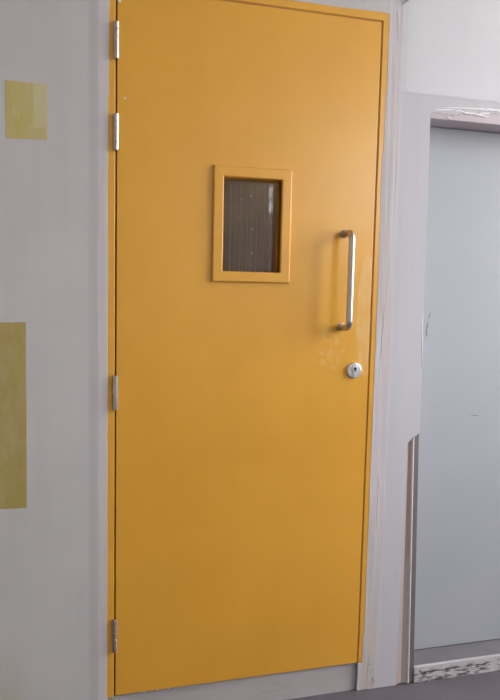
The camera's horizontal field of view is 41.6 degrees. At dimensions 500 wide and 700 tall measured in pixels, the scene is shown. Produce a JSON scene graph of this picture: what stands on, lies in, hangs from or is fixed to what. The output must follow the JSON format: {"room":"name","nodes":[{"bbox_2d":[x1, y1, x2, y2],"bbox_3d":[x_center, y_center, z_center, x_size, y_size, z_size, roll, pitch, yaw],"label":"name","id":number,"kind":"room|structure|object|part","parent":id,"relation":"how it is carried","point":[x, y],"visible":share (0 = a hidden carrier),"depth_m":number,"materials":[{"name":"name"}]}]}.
{"room":"corridor","nodes":[
{"label":"corridor","id":0,"kind":"room"},
{"bbox_2d":[0,0,499,699],"bbox_3d":[-0.002,-0.435,1.999,5.400,3.149,0.147,0,6,-15],"label":"wall","id":1,"kind":"structure","parent":0,"point":[444,55],"depth_m":1.88,"materials":[{"name":"white paint"}]},
{"bbox_2d":[107,0,389,697],"bbox_3d":[-0.011,0.000,2.013,0.878,2.089,0.198,0,6,-15],"label":"door","id":2,"kind":"structure","parent":1,"relation":"in","point":[240,404],"depth_m":1.98,"materials":[{"name":"yellow paint"}]},
{"bbox_3d":[0.004,-0.369,1.954,0.239,0.336,0.030,0,6,-15],"label":"vision frame","id":3,"kind":"part","parent":2,"relation":"part of","materials":[{"name":"yellow paint"}]},
{"bbox_3d":[0.298,-0.211,2.007,0.020,0.307,0.066,0,6,-15],"label":"pull handle","id":4,"kind":"part","parent":2,"relation":"part of","materials":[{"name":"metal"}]},
{"bbox_2d":[396,434,418,683],"bbox_3d":[0.536,0.701,2.200,0.068,0.865,0.014,0,6,-15],"label":"trim","id":5,"kind":"structure","parent":1,"relation":"attached to","point":[405,655],"depth_m":2.20,"materials":[{"name":"grey"}]},
{"bbox_3d":[0.522,0.710,2.197,0.039,0.847,0.007,0,6,-15],"label":"casing","id":6,"kind":"part","parent":5,"relation":"part of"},
{"bbox_2d":[414,127,499,649],"bbox_3d":[0.949,0.165,2.372,0.893,1.814,0.036,0,6,-15],"label":"door","id":7,"kind":"structure","parent":1,"relation":"in","point":[457,589],"depth_m":2.30,"materials":[{"name":"grey"}]},
{"bbox_2d":[430,112,499,132],"bbox_3d":[0.982,-0.763,2.238,0.894,0.058,0.128,0,6,-15],"label":"trim","id":8,"kind":"structure","parent":1,"relation":"attached to","point":[491,124],"depth_m":2.12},
{"bbox_2d":[287,671,499,699],"bbox_3d":[0.747,1.473,-0.774,5.400,0.100,6.230,0,6,-15],"label":"floor","id":9,"kind":"structure","parent":0,"point":[481,686],"depth_m":2.20,"materials":[{"name":"grey concrete"}]},
{"bbox_2d":[107,662,356,699],"bbox_3d":[-0.049,1.086,2.168,0.877,0.098,0.150,0,6,-15],"label":"threshold","id":10,"kind":"object","parent":9,"relation":"on","point":[337,678],"visible":0.48,"depth_m":2.12,"materials":[{"name":"paint"}]},
{"bbox_2d":[413,638,499,682],"bbox_3d":[0.958,1.101,2.415,0.860,0.054,0.135,0,6,-15],"label":"threshold","id":11,"kind":"object","parent":9,"relation":"on","point":[456,660],"visible":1,"depth_m":2.31,"materials":[{"name":"white paint"}]},
{"label":"outside","id":12,"kind":"structure","parent":0,"visible":0},
{"bbox_2d":[223,180,276,272],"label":"window","id":13,"kind":"structure","parent":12,"point":[234,190],"depth_m":3.89,"materials":[{"name":"glass"}]}
]}

